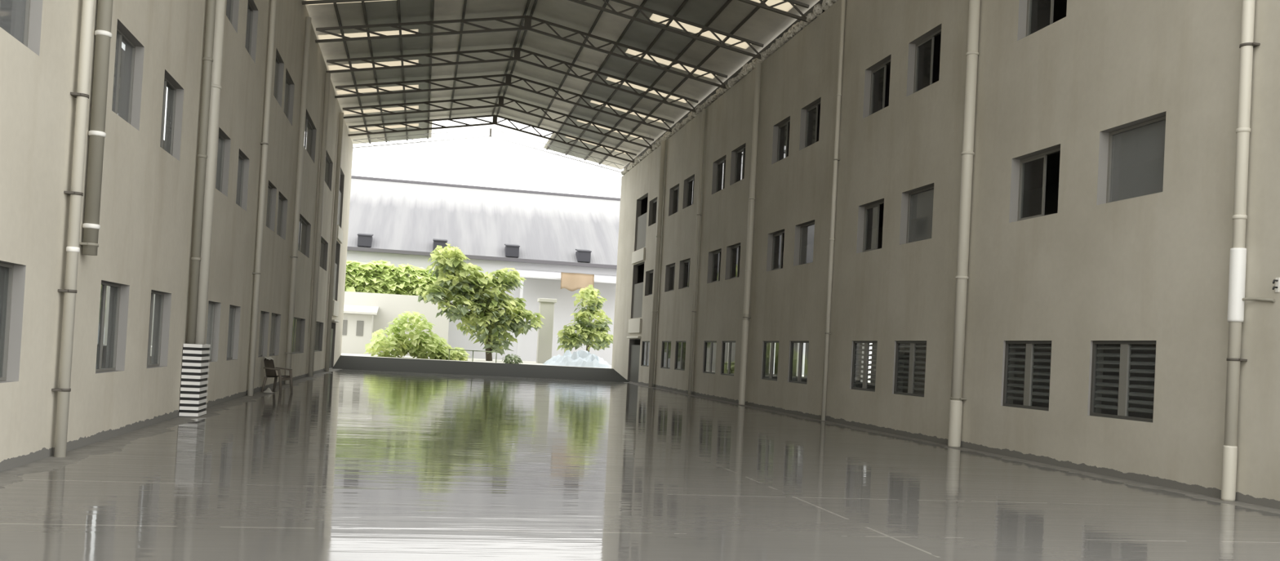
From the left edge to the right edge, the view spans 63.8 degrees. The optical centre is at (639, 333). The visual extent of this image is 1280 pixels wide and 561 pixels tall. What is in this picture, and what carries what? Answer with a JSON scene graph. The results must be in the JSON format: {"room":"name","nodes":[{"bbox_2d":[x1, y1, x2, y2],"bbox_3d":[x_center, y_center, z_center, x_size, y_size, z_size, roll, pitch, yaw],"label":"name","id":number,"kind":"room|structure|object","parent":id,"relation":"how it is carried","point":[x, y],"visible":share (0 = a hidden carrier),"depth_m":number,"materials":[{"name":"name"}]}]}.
{"room":"covered courtyard","nodes":[
{"label":"covered courtyard","id":0,"kind":"room"},
{"bbox_2d":[0,0,164,364],"bbox_3d":[-10.040,-4.465,22.021,0.060,12.500,71.200,3,-1,-12],"label":"wall","id":1,"kind":"structure","parent":0,"point":[7,7],"depth_m":13.43,"materials":[{"name":"grey"}]},
{"bbox_2d":[97,285,155,345],"bbox_3d":[-25.183,-0.926,45.752,0.200,4.250,160.000,3,-1,-12],"label":"wall","id":2,"kind":"structure","parent":0,"point":[108,290],"depth_m":50.26,"materials":[{"name":"grey"}]},
{"bbox_2d":[0,0,353,471],"bbox_3d":[-8.964,-4.454,22.251,0.260,12.600,71.200,3,-1,-12],"label":"wall","id":3,"kind":"structure","parent":0,"point":[148,197],"depth_m":16.04,"materials":[{"name":"beige paint"}]},
{"bbox_2d":[0,262,13,381],"bbox_3d":[-6.694,-0.124,10.365,0.070,1.252,1.562,3,-1,-12],"label":"window","id":4,"kind":"structure","parent":3,"relation":"in","point":[8,277],"depth_m":11.10,"materials":[{"name":"grey"}]},
{"bbox_2d":[0,0,30,47],"bbox_3d":[-6.510,-3.663,10.432,0.070,1.242,1.562,3,-1,-12],"label":"window","id":5,"kind":"structure","parent":3,"relation":"in","point":[25,10],"depth_m":11.16,"materials":[{"name":"grey"}]},
{"bbox_2d":[51,0,94,457],"bbox_3d":[-6.627,-4.469,12.371,0.180,11.900,0.186,3,-1,-12],"label":"drainpipe","id":6,"kind":"object","parent":3,"relation":"attached to","point":[76,193],"visible":1,"depth_m":12.27,"materials":[{"name":"beige plastic"}]},
{"bbox_2d":[79,0,112,255],"bbox_3d":[-6.694,-5.697,13.052,0.196,9.430,0.255,3,-1,-12],"label":"drainpipe","id":7,"kind":"object","parent":3,"relation":"attached to","point":[90,244],"visible":1,"depth_m":12.93,"materials":[{"name":"beige plastic"}]},
{"bbox_2d":[95,281,120,372],"bbox_3d":[-7.568,-0.092,14.447,0.070,1.252,1.372,3,-1,-12],"label":"window","id":8,"kind":"structure","parent":3,"relation":"in","point":[104,285],"depth_m":14.70,"materials":[{"name":"grey"}]},
{"bbox_2d":[111,26,135,124],"bbox_3d":[-7.383,-3.632,14.514,0.070,1.242,1.372,3,-1,-12],"label":"window","id":9,"kind":"structure","parent":3,"relation":"in","point":[120,36],"depth_m":14.83,"materials":[{"name":"grey metal"}]},
{"bbox_2d":[146,290,164,367],"bbox_3d":[-8.118,-0.072,17.019,0.070,1.252,1.352,3,-1,-12],"label":"window","id":10,"kind":"structure","parent":3,"relation":"in","point":[161,295],"depth_m":17.64,"materials":[{"name":"grey"}]},
{"bbox_2d":[160,76,176,155],"bbox_3d":[-7.933,-3.612,17.086,0.070,1.242,1.352,3,-1,-12],"label":"window","id":11,"kind":"structure","parent":3,"relation":"in","point":[166,82],"depth_m":17.70,"materials":[{"name":"grey metal"}]},
{"bbox_2d":[186,0,216,343],"bbox_3d":[-7.996,-5.080,19.037,0.171,10.570,0.174,3,-1,-12],"label":"drainpipe","id":12,"kind":"object","parent":3,"relation":"attached to","point":[202,156],"visible":0.98,"depth_m":18.94,"materials":[{"name":"beige plastic"}]},
{"bbox_2d":[205,302,214,360],"bbox_3d":[-9.065,-0.038,21.444,0.070,1.252,1.322,3,-1,-12],"label":"window","id":13,"kind":"structure","parent":3,"relation":"in","point":[212,308],"depth_m":22.06,"materials":[{"name":"grey"}]},
{"bbox_2d":[195,0,226,344],"bbox_3d":[-8.068,-4.411,19.436,0.263,11.900,0.267,3,-1,-12],"label":"drainpipe","id":14,"kind":"object","parent":3,"relation":"attached to","point":[215,87],"visible":0.56,"depth_m":19.33,"materials":[{"name":"beige plastic"}]},
{"bbox_2d":[215,133,225,192],"bbox_3d":[-8.880,-3.578,21.511,0.070,1.242,1.322,3,-1,-12],"label":"window","id":15,"kind":"structure","parent":3,"relation":"in","point":[222,145],"depth_m":22.12,"materials":[{"name":"grey"}]},
{"bbox_2d":[226,305,235,359],"bbox_3d":[-9.573,-0.020,23.820,0.070,1.252,1.442,3,-1,-12],"label":"window","id":16,"kind":"structure","parent":3,"relation":"in","point":[233,317],"depth_m":24.49,"materials":[{"name":"grey"}]},
{"bbox_2d":[235,154,244,207],"bbox_3d":[-9.389,-3.559,23.887,0.070,1.242,1.442,3,-1,-12],"label":"window","id":17,"kind":"structure","parent":3,"relation":"in","point":[240,157],"depth_m":24.55,"materials":[{"name":"grey"}]},
{"bbox_2d":[244,0,253,55],"bbox_3d":[-9.203,-7.124,23.954,0.070,1.282,1.442,3,-1,-12],"label":"window","id":18,"kind":"structure","parent":3,"relation":"in","point":[249,6],"depth_m":24.63,"materials":[{"name":"grey"}]},
{"bbox_2d":[257,311,265,356],"bbox_3d":[-10.558,0.016,28.421,0.070,1.252,1.592,3,-1,-12],"label":"window","id":19,"kind":"structure","parent":3,"relation":"in","point":[262,313],"depth_m":29.00,"materials":[{"name":"grey"}]},
{"bbox_2d":[247,0,276,395],"bbox_3d":[-9.563,-4.363,26.111,0.188,11.900,0.210,3,-1,-12],"label":"drainpipe","id":20,"kind":"object","parent":3,"relation":"attached to","point":[264,144],"visible":1,"depth_m":26.04,"materials":[{"name":"beige plastic"}]},
{"bbox_2d":[266,184,272,228],"bbox_3d":[-10.373,-3.524,28.487,0.070,1.242,1.592,3,-1,-12],"label":"window","id":21,"kind":"structure","parent":3,"relation":"in","point":[269,188],"depth_m":29.08,"materials":[{"name":"grey"}]},
{"bbox_2d":[269,313,276,355],"bbox_3d":[-11.037,0.033,30.660,0.070,1.252,2.012,3,-1,-12],"label":"window","id":22,"kind":"structure","parent":3,"relation":"in","point":[273,321],"depth_m":31.28,"materials":[{"name":"grey"}]},
{"bbox_2d":[273,56,279,100],"bbox_3d":[-10.187,-7.088,28.555,0.070,1.282,1.592,3,-1,-12],"label":"window","id":23,"kind":"structure","parent":3,"relation":"in","point":[277,64],"depth_m":29.13,"materials":[{"name":"grey"}]},
{"bbox_2d":[276,195,283,237],"bbox_3d":[-10.852,-3.506,30.727,0.070,1.242,2.012,3,-1,-12],"label":"window","id":24,"kind":"structure","parent":3,"relation":"in","point":[280,210],"depth_m":31.35,"materials":[{"name":"grey"}]},
{"bbox_2d":[283,75,290,118],"bbox_3d":[-10.666,-7.071,30.794,0.070,1.282,2.012,3,-1,-12],"label":"window","id":25,"kind":"structure","parent":3,"relation":"in","point":[287,86],"depth_m":31.42,"materials":[{"name":"grey"}]},
{"bbox_2d":[292,317,302,353],"bbox_3d":[-12.284,0.078,36.488,0.070,1.252,3.892,3,-1,-12],"label":"window","id":26,"kind":"structure","parent":3,"relation":"in","point":[297,325],"depth_m":37.33,"materials":[{"name":"grey"}]},
{"bbox_2d":[284,16,311,384],"bbox_3d":[-11.075,-4.307,33.252,0.220,11.900,0.270,3,-1,-12],"label":"drainpipe","id":27,"kind":"object","parent":3,"relation":"attached to","point":[294,256],"visible":0.98,"depth_m":33.19,"materials":[{"name":"beige plastic"}]},
{"bbox_2d":[297,217,307,255],"bbox_3d":[-12.100,-3.462,36.554,0.070,1.242,3.892,3,-1,-12],"label":"window","id":28,"kind":"structure","parent":3,"relation":"in","point":[303,228],"depth_m":37.41,"materials":[{"name":"grey"}]},
{"bbox_2d":[303,115,313,158],"bbox_3d":[-11.914,-7.026,36.622,0.070,1.282,3.892,3,-1,-12],"label":"window","id":29,"kind":"structure","parent":3,"relation":"in","point":[308,130],"depth_m":37.46,"materials":[{"name":"grey"}]},
{"bbox_2d":[314,321,320,351],"bbox_3d":[-13.812,0.133,43.626,0.070,1.252,4.092,3,-1,-12],"label":"window","id":30,"kind":"structure","parent":3,"relation":"in","point":[317,324],"depth_m":44.89,"materials":[{"name":"grey"}]},
{"bbox_2d":[307,72,330,376],"bbox_3d":[-12.542,-4.252,40.199,0.197,11.900,0.200,3,-1,-12],"label":"drainpipe","id":31,"kind":"object","parent":3,"relation":"attached to","point":[327,76],"visible":1,"depth_m":40.13,"materials":[{"name":"beige plastic"}]},
{"bbox_2d":[319,239,325,269],"bbox_3d":[-13.627,-3.406,43.693,0.070,1.242,4.092,3,-1,-12],"label":"window","id":32,"kind":"structure","parent":3,"relation":"in","point":[322,243],"depth_m":44.98,"materials":[{"name":"grey"}]},
{"bbox_2d":[324,155,329,187],"bbox_3d":[-13.441,-6.971,43.760,0.070,1.282,4.092,3,-1,-12],"label":"window","id":33,"kind":"structure","parent":3,"relation":"in","point":[327,162],"depth_m":45.06,"materials":[{"name":"grey"}]},
{"bbox_2d":[324,111,343,371],"bbox_3d":[-14.027,-4.199,47.141,0.197,11.900,0.200,3,-1,-12],"label":"drainpipe","id":34,"kind":"object","parent":3,"relation":"attached to","point":[341,114],"visible":0.91,"depth_m":47.06,"materials":[{"name":"beige"}]},
{"bbox_2d":[328,319,339,368],"bbox_3d":[-15.241,0.531,50.859,0.360,2.410,2.950,3,-1,-12],"label":"door","id":35,"kind":"structure","parent":3,"relation":"in","point":[332,320],"depth_m":51.48,"materials":[{"name":"grey"}]},
{"bbox_2d":[332,262,338,316],"bbox_3d":[-15.129,-2.177,50.904,0.300,2.650,2.950,3,-1,-12],"label":"door","id":36,"kind":"structure","parent":3,"relation":"in","point":[335,304],"depth_m":51.27,"materials":[{"name":"grey"}]},
{"bbox_2d":[336,191,342,243],"bbox_3d":[-14.937,-5.856,50.974,0.300,2.540,2.950,3,-1,-12],"label":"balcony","id":37,"kind":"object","parent":3,"relation":"in","point":[340,232],"depth_m":51.34,"materials":[{"name":"grey"}]},
{"bbox_2d":[332,355,629,382],"bbox_3d":[-8.513,2.059,55.636,15.258,0.900,5.000,3,-1,-12],"label":"wall","id":38,"kind":"structure","parent":0,"point":[351,362],"depth_m":55.44,"materials":[{"name":"grey concrete"}]},
{"bbox_2d":[150,345,871,382],"bbox_3d":[-21.218,2.735,122.607,150.000,0.950,131.300,3,-1,-12],"label":"floor","id":39,"kind":"structure","parent":0,"point":[481,360],"depth_m":64.38,"materials":[{"name":"grey"}]},
{"bbox_2d":[341,304,378,354],"bbox_3d":[-19.777,-0.346,69.198,4.000,3.340,3.000,3,-1,-12],"label":"hut","id":40,"kind":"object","parent":39,"relation":"on","point":[357,329],"visible":0.56,"depth_m":68.38,"materials":[{"name":"grey paint"}]},
{"bbox_2d":[343,291,449,355],"bbox_3d":[-17.976,-0.651,70.915,9.400,4.200,0.200,3,-1,-12],"label":"wall","id":41,"kind":"structure","parent":39,"relation":"on","point":[390,305],"depth_m":71.05,"materials":[{"name":"grey paint"}]},
{"bbox_2d":[364,311,469,360],"bbox_3d":[-13.534,0.375,63.024,6.478,3.413,2.595,3,-1,-12],"label":"leafy bush","id":42,"kind":"object","parent":39,"relation":"on","point":[422,345],"visible":0.94,"depth_m":62.55,"materials":[{"name":"green plant"}]},
{"bbox_2d":[413,243,546,360],"bbox_3d":[-10.457,-1.953,67.375,8.644,7.498,3.542,3,-1,-12],"label":"broadleaf tree","id":43,"kind":"object","parent":39,"relation":"on","point":[473,291],"visible":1,"depth_m":66.68,"materials":[{"name":"green plant"}]},
{"bbox_2d":[502,353,522,364],"bbox_3d":[-7.675,1.653,61.792,1.330,0.838,1.149,3,-1,-12],"label":"shrub","id":44,"kind":"object","parent":39,"relation":"on","point":[508,359],"visible":0.91,"depth_m":61.65,"materials":[{"name":"green plant"}]},
{"bbox_2d":[536,297,556,363],"bbox_3d":[-6.459,-0.163,70.206,1.210,4.400,1.060,3,-1,-12],"label":"gate pillar","id":45,"kind":"structure","parent":39,"relation":"on","point":[546,308],"depth_m":69.81,"materials":[{"name":"grey paint"}]},
{"bbox_2d":[346,175,805,374],"bbox_3d":[-11.984,-5.156,86.243,56.000,14.400,24.400,3,-1,-12],"label":"shed","id":46,"kind":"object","parent":39,"relation":"on","point":[540,235],"visible":0.36,"depth_m":79.07,"materials":[{"name":"metal"}]},
{"bbox_2d":[357,233,373,246],"bbox_3d":[-19.997,-6.802,74.805,1.040,1.040,1.440,3,-1,-12],"label":"roof vent","id":47,"kind":"object","parent":46,"relation":"attached to","point":[363,239],"depth_m":74.17,"materials":[{"name":"grey"}]},
{"bbox_2d":[432,238,447,252],"bbox_3d":[-14.773,-6.508,75.921,1.040,1.040,1.440,3,-1,-12],"label":"roof vent","id":48,"kind":"object","parent":46,"relation":"attached to","point":[436,242],"depth_m":75.28,"materials":[{"name":"grey"}]},
{"bbox_2d":[504,244,519,257],"bbox_3d":[-9.597,-6.217,77.026,1.040,1.040,1.440,3,-1,-12],"label":"roof vent","id":49,"kind":"object","parent":46,"relation":"attached to","point":[510,250],"depth_m":76.41,"materials":[{"name":"grey"}]},
{"bbox_2d":[575,248,591,262],"bbox_3d":[-4.324,-5.921,78.152,1.040,1.040,1.440,3,-1,-12],"label":"roof vent","id":50,"kind":"object","parent":46,"relation":"attached to","point":[581,255],"depth_m":77.54,"materials":[{"name":"grey"}]},
{"bbox_2d":[542,349,611,368],"bbox_3d":[-3.878,1.543,64.507,4.300,1.047,2.600,3,-1,-12],"label":"heap","id":51,"kind":"object","parent":39,"relation":"on","point":[580,357],"visible":0.95,"depth_m":63.69,"materials":[{"name":"grey"}]},
{"bbox_2d":[556,284,613,352],"bbox_3d":[-3.466,-0.555,68.780,4.197,5.441,2.526,3,-1,-12],"label":"broadleaf tree","id":52,"kind":"object","parent":39,"relation":"on","point":[585,335],"visible":1,"depth_m":68.41,"materials":[{"name":"green plant"}]},
{"bbox_2d":[303,0,819,169],"bbox_3d":[-3.500,-11.214,34.926,16.100,1.484,51.600,3,-1,-12],"label":"ceiling","id":53,"kind":"structure","parent":0,"point":[735,17],"depth_m":41.41,"materials":[{"name":"grey metal"}]},
{"bbox_2d":[0,368,1279,560],"bbox_3d":[-1.123,2.091,21.025,15.258,0.300,65.620,3,-1,-12],"label":"floor","id":54,"kind":"structure","parent":0,"point":[347,464],"depth_m":11.69,"materials":[{"name":"grey concrete"}]},
{"bbox_2d":[178,343,210,417],"bbox_3d":[-8.292,0.864,19.163,0.324,1.334,0.772,3,-1,-12],"label":"guard","id":55,"kind":"object","parent":54,"relation":"on","point":[195,363],"visible":1,"depth_m":18.81,"materials":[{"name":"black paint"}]},
{"bbox_2d":[261,358,293,393],"bbox_3d":[-9.919,1.158,28.108,0.670,0.926,0.645,3,-1,14],"label":"plastic chair","id":56,"kind":"object","parent":54,"relation":"on","point":[269,367],"visible":1,"depth_m":28.18,"materials":[{"name":"brown"}]},
{"bbox_2d":[634,189,715,371],"bbox_3d":[1.673,-2.850,60.845,5.735,11.360,0.150,3,-1,-12],"label":"wall","id":57,"kind":"structure","parent":0,"point":[644,202],"depth_m":60.76,"materials":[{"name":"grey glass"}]},
{"bbox_2d":[688,0,1066,191],"bbox_3d":[7.252,-8.796,36.288,5.735,0.150,50.600,3,-1,-12],"label":"windows","id":58,"kind":"structure","parent":0,"point":[1041,9],"depth_m":34.48,"materials":[{"name":"grey concrete"}]},
{"bbox_2d":[685,120,1165,267],"bbox_3d":[7.019,-4.333,36.204,5.735,0.150,50.600,3,-1,-12],"label":"windows","id":59,"kind":"structure","parent":0,"point":[1147,143],"depth_m":26.20,"materials":[{"name":"grey concrete"}]},
{"bbox_2d":[711,156,1164,418],"bbox_3d":[9.823,-2.849,36.793,0.150,11.900,50.600,3,-1,-12],"label":"windows","id":60,"kind":"structure","parent":0,"point":[1144,178],"depth_m":28.74,"materials":[{"name":"grey"}]},
{"bbox_2d":[611,0,1279,509],"bbox_3d":[4.024,-3.305,35.555,0.260,12.160,50.600,3,-1,-12],"label":"wall","id":61,"kind":"structure","parent":0,"point":[1154,267],"depth_m":20.31,"materials":[{"name":"beige paint"}]},
{"bbox_2d":[626,336,640,382],"bbox_3d":[-0.301,1.371,54.050,0.360,2.410,2.950,3,-1,-12],"label":"door","id":62,"kind":"structure","parent":61,"relation":"in","point":[635,348],"depth_m":54.25,"materials":[{"name":"grey"}]},
{"bbox_2d":[627,281,643,333],"bbox_3d":[-0.130,-1.334,54.107,0.300,2.650,2.950,3,-1,-12],"label":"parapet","id":63,"kind":"object","parent":61,"relation":"in","point":[634,325],"depth_m":54.16,"materials":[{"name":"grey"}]},
{"bbox_2d":[631,212,647,263],"bbox_3d":[0.062,-5.013,54.177,0.300,2.540,2.950,3,-1,-12],"label":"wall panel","id":64,"kind":"structure","parent":61,"relation":"in","point":[638,255],"depth_m":54.26,"materials":[{"name":"grey"}]},
{"bbox_2d":[641,341,649,366],"bbox_3d":[0.341,1.018,51.403,0.070,1.252,1.752,3,-1,-12],"label":"window","id":65,"kind":"structure","parent":61,"relation":"in","point":[646,348],"depth_m":51.43,"materials":[{"name":"grey"}]},
{"bbox_2d":[648,140,666,386],"bbox_3d":[0.828,-3.334,49.189,0.274,11.800,0.278,3,-1,-12],"label":"drainpipe","id":66,"kind":"object","parent":61,"relation":"attached to","point":[662,164],"visible":0.99,"depth_m":49.09,"materials":[{"name":"beige"}]},
{"bbox_2d":[661,341,671,368],"bbox_3d":[1.257,0.986,47.120,0.070,1.252,1.792,3,-1,-12],"label":"window","id":67,"kind":"structure","parent":61,"relation":"in","point":[668,342],"depth_m":47.15,"materials":[{"name":"grey"}]},
{"bbox_2d":[675,341,685,370],"bbox_3d":[1.810,0.966,44.539,0.070,1.252,1.792,3,-1,-12],"label":"window","id":68,"kind":"structure","parent":61,"relation":"in","point":[682,343],"depth_m":44.59,"materials":[{"name":"grey"}]},
{"bbox_2d":[688,108,706,394],"bbox_3d":[2.351,-3.384,42.356,0.178,11.800,0.210,3,-1,-12],"label":"drainpipe","id":69,"kind":"object","parent":61,"relation":"attached to","point":[703,125],"visible":1,"depth_m":42.30,"materials":[{"name":"beige"}]},
{"bbox_2d":[703,341,716,373],"bbox_3d":[2.775,0.931,40.026,0.070,1.252,1.762,3,-1,-12],"label":"window","id":70,"kind":"structure","parent":61,"relation":"in","point":[712,342],"depth_m":40.06,"materials":[{"name":"grey"}]},
{"bbox_2d":[711,249,721,282],"bbox_3d":[3.092,-2.601,40.121,0.070,1.242,1.762,3,-1,-12],"label":"window","id":71,"kind":"structure","parent":61,"relation":"in","point":[718,251],"depth_m":40.84,"materials":[{"name":"grey"}]},
{"bbox_2d":[715,158,725,192],"bbox_3d":[3.278,-6.166,40.188,0.070,1.282,1.762,3,-1,-12],"label":"window","id":72,"kind":"structure","parent":61,"relation":"in","point":[724,159],"depth_m":40.98,"materials":[{"name":"grey"}]},
{"bbox_2d":[721,341,735,375],"bbox_3d":[3.287,0.912,37.635,0.070,1.252,1.712,3,-1,-12],"label":"window","id":73,"kind":"structure","parent":61,"relation":"in","point":[724,342],"depth_m":37.67,"materials":[{"name":"grey"}]},
{"bbox_2d":[621,0,837,175],"bbox_3d":[4.218,-9.577,35.735,0.380,0.466,50.085,3,-1,-12],"label":"trim","id":74,"kind":"structure","parent":61,"relation":"attached to","point":[818,9],"depth_m":37.21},
{"bbox_2d":[352,128,624,173],"bbox_3d":[-8.329,-10.641,58.126,15.230,1.862,0.100,3,-1,-12],"label":"roof truss","id":75,"kind":"object","parent":74,"relation":"on","point":[491,135],"visible":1,"depth_m":58.06,"materials":[{"name":"silver metal"}]},
{"bbox_2d":[347,114,636,163],"bbox_3d":[-7.593,-10.667,54.704,15.244,1.911,0.085,3,-1,-12],"label":"roof truss","id":76,"kind":"object","parent":74,"relation":"on","point":[495,122],"visible":1,"depth_m":54.64,"materials":[{"name":"grey metal"}]},
{"bbox_2d":[342,95,653,149],"bbox_3d":[-6.704,-10.699,50.548,15.244,1.911,0.085,3,-1,-12],"label":"roof truss","id":77,"kind":"object","parent":74,"relation":"on","point":[500,104],"visible":0.98,"depth_m":50.47,"materials":[{"name":"grey metal"}]},
{"bbox_2d":[334,73,674,132],"bbox_3d":[-5.815,-10.731,46.393,15.244,1.911,0.085,3,-1,-12],"label":"roof truss","id":78,"kind":"object","parent":74,"relation":"on","point":[508,82],"visible":1,"depth_m":46.30,"materials":[{"name":"grey metal"}]},
{"bbox_2d":[325,47,698,112],"bbox_3d":[-4.926,-10.763,42.237,15.244,1.911,0.085,3,-1,-12],"label":"roof truss","id":79,"kind":"object","parent":74,"relation":"on","point":[517,50],"visible":0.99,"depth_m":42.15,"materials":[{"name":"grey metal"}]},
{"bbox_2d":[315,15,728,88],"bbox_3d":[-4.036,-10.795,38.081,15.244,1.911,0.085,3,-1,-12],"label":"roof truss","id":80,"kind":"object","parent":74,"relation":"on","point":[527,23],"visible":1,"depth_m":37.97,"materials":[{"name":"grey metal"}]},
{"bbox_2d":[302,0,764,59],"bbox_3d":[-3.147,-10.827,33.925,15.244,1.911,0.085,3,-1,-12],"label":"roof truss","id":81,"kind":"object","parent":74,"relation":"on","point":[639,8],"visible":1,"depth_m":34.76,"materials":[{"name":"grey metal"}]},
{"bbox_2d":[737,0,809,22],"bbox_3d":[-2.258,-10.859,29.769,15.244,1.911,0.085,3,-1,-12],"label":"roof truss","id":82,"kind":"object","parent":74,"relation":"on","point":[803,18],"visible":1,"depth_m":31.16,"materials":[{"name":"grey metal"}]},
{"bbox_2d":[623,0,835,168],"bbox_3d":[4.385,-9.655,35.681,0.120,0.558,50.600,3,-1,-12],"label":"trim","id":83,"kind":"structure","parent":61,"relation":"attached to","point":[811,10],"depth_m":38.96,"materials":[{"name":"grey"}]},
{"bbox_2d":[729,244,740,279],"bbox_3d":[3.603,-2.620,37.730,0.070,1.242,1.712,3,-1,-12],"label":"window","id":84,"kind":"structure","parent":61,"relation":"in","point":[737,246],"depth_m":38.39,"materials":[{"name":"grey"}]},
{"bbox_2d":[734,146,745,182],"bbox_3d":[3.789,-6.184,37.797,0.070,1.282,1.712,3,-1,-12],"label":"window","id":85,"kind":"structure","parent":61,"relation":"in","point":[744,148],"depth_m":38.55,"materials":[{"name":"grey"}]},
{"bbox_2d":[738,62,761,404],"bbox_3d":[3.805,-3.439,35.407,0.243,11.800,0.300,3,-1,-12],"label":"drainpipe","id":86,"kind":"object","parent":61,"relation":"attached to","point":[758,65],"visible":1,"depth_m":35.32,"materials":[{"name":"beige plastic"}]},
{"bbox_2d":[762,341,778,380],"bbox_3d":[4.253,0.877,33.123,0.070,1.252,1.562,3,-1,-12],"label":"window","id":87,"kind":"structure","parent":61,"relation":"in","point":[772,344],"depth_m":33.15,"materials":[{"name":"grey"}]},
{"bbox_2d":[771,231,784,270],"bbox_3d":[4.569,-2.655,33.218,0.070,1.242,1.562,3,-1,-12],"label":"window","id":88,"kind":"structure","parent":61,"relation":"in","point":[775,235],"depth_m":33.82,"materials":[{"name":"grey"}]},
{"bbox_2d":[777,119,790,161],"bbox_3d":[4.755,-6.219,33.285,0.070,1.282,1.562,3,-1,-12],"label":"window","id":89,"kind":"structure","parent":61,"relation":"in","point":[787,122],"depth_m":33.88,"materials":[{"name":"grey"}]},
{"bbox_2d":[788,341,808,383],"bbox_3d":[4.782,0.858,30.649,0.070,1.252,1.582,3,-1,-12],"label":"window","id":90,"kind":"structure","parent":61,"relation":"in","point":[801,343],"depth_m":30.67,"materials":[{"name":"grey"}]},
{"bbox_2d":[799,222,814,264],"bbox_3d":[5.098,-2.674,30.744,0.070,1.242,1.582,3,-1,-12],"label":"window","id":91,"kind":"structure","parent":61,"relation":"in","point":[812,223],"depth_m":31.47,"materials":[{"name":"grey"}]},
{"bbox_2d":[804,101,820,147],"bbox_3d":[5.285,-6.238,30.811,0.070,1.282,1.582,3,-1,-12],"label":"window","id":92,"kind":"structure","parent":61,"relation":"in","point":[815,105],"depth_m":31.42,"materials":[{"name":"grey"}]},
{"bbox_2d":[821,0,845,420],"bbox_3d":[5.353,-3.491,28.376,0.158,11.800,0.180,3,-1,-12],"label":"drainpipe","id":93,"kind":"object","parent":61,"relation":"attached to","point":[836,159],"visible":1,"depth_m":28.32,"materials":[{"name":"beige plastic"}]},
{"bbox_2d":[851,341,877,391],"bbox_3d":[5.758,0.824,26.148,0.095,1.252,1.512,3,-1,-12],"label":"window","id":94,"kind":"structure","parent":61,"relation":"in","point":[866,350],"depth_m":26.17,"materials":[{"name":"grey"}]},
{"bbox_2d":[862,200,884,252],"bbox_3d":[6.062,-2.708,26.241,0.070,1.242,1.512,3,-1,-12],"label":"window","id":95,"kind":"structure","parent":61,"relation":"in","point":[875,205],"depth_m":26.72,"materials":[{"name":"grey"}]},
{"bbox_2d":[869,59,890,115],"bbox_3d":[6.248,-6.273,26.308,0.070,1.282,1.512,3,-1,-12],"label":"window","id":96,"kind":"structure","parent":61,"relation":"in","point":[883,65],"depth_m":26.81,"materials":[{"name":"grey"}]},
{"bbox_2d":[893,341,926,396],"bbox_3d":[6.281,0.805,23.704,0.095,1.252,1.572,3,-1,-12],"label":"window","id":97,"kind":"structure","parent":61,"relation":"in","point":[910,387],"depth_m":23.71,"materials":[{"name":"grey"}]},
{"bbox_2d":[906,186,933,243],"bbox_3d":[6.585,-2.727,23.796,0.070,1.242,1.572,3,-1,-12],"label":"window","id":98,"kind":"structure","parent":61,"relation":"in","point":[909,204],"depth_m":24.51,"materials":[{"name":"grey"}]},
{"bbox_2d":[913,29,941,93],"bbox_3d":[6.771,-6.292,23.863,0.070,1.282,1.572,3,-1,-12],"label":"window","id":99,"kind":"structure","parent":61,"relation":"in","point":[931,37],"depth_m":24.32,"materials":[{"name":"grey"}]},
{"bbox_2d":[947,0,980,447],"bbox_3d":[6.801,-3.549,21.343,0.269,11.800,0.336,3,-1,-12],"label":"drainpipe","id":100,"kind":"object","parent":61,"relation":"attached to","point":[956,402],"visible":1,"depth_m":21.23,"materials":[{"name":"beige plastic"}]},
{"bbox_2d":[1002,341,1051,410],"bbox_3d":[7.255,0.770,19.152,0.095,1.252,1.542,3,-1,-12],"label":"window","id":101,"kind":"structure","parent":61,"relation":"in","point":[1029,353],"depth_m":19.15,"materials":[{"name":"grey"}]},
{"bbox_2d":[1017,147,1060,221],"bbox_3d":[7.559,-2.763,19.244,0.070,1.242,1.542,3,-1,-12],"label":"window","id":102,"kind":"structure","parent":61,"relation":"in","point":[1043,155],"depth_m":19.61,"materials":[{"name":"grey metal"}]},
{"bbox_2d":[1026,0,1053,36],"bbox_3d":[7.745,-6.327,19.312,0.070,1.282,1.542,3,-1,-12],"label":"window","id":103,"kind":"structure","parent":61,"relation":"in","point":[1029,2],"depth_m":20.01,"materials":[{"name":"grey"}]},
{"bbox_2d":[1089,341,1155,422],"bbox_3d":[7.811,0.750,16.556,0.095,1.252,1.572,3,-1,-12],"label":"window","id":104,"kind":"structure","parent":61,"relation":"in","point":[1124,370],"depth_m":16.55,"materials":[{"name":"grey"}]},
{"bbox_2d":[1106,115,1165,203],"bbox_3d":[8.115,-2.783,16.648,0.070,1.242,1.572,3,-1,-12],"label":"window","id":105,"kind":"structure","parent":61,"relation":"in","point":[1111,137],"depth_m":17.36,"materials":[{"name":"grey"}]},
{"bbox_2d":[1221,0,1275,501],"bbox_3d":[8.410,-3.604,13.979,0.205,11.800,0.669,3,-1,-12],"label":"drainpipe","id":106,"kind":"object","parent":61,"relation":"attached to","point":[1237,259],"visible":1,"depth_m":14.09,"materials":[{"name":"beige plastic"}]},
{"label":"outside","id":107,"kind":"structure","parent":0,"visible":0},
{"bbox_2d":[344,259,443,295],"bbox_3d":[-17.739,-3.402,72.923,9.660,3.644,2.953,3,-1,-12],"label":"hedge","id":108,"kind":"object","parent":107,"point":[375,277],"visible":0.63,"depth_m":72.36,"materials":[{"name":"green plant"}]},
{"bbox_2d":[560,271,594,291],"bbox_3d":[-4.556,-3.706,74.936,2.450,1.348,0.435,3,-1,-12],"label":"sheet","id":109,"kind":"object","parent":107,"point":[571,282],"visible":0.85,"depth_m":74.90,"materials":[{"name":"beige"}]},
{"bbox_3d":[-9.868,1.578,22.011,0.935,0.150,71.200,3,-1,-12],"label":"floor","id":110,"kind":"structure","parent":0,"visible":0},
{"bbox_2d":[95,344,106,368],"bbox_3d":[-8.662,0.827,16.548,0.630,1.270,0.700,3,-1,-12],"label":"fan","id":111,"kind":"object","parent":110,"relation":"on","point":[104,347],"visible":0.02,"depth_m":16.24,"materials":[{"name":"metal"}]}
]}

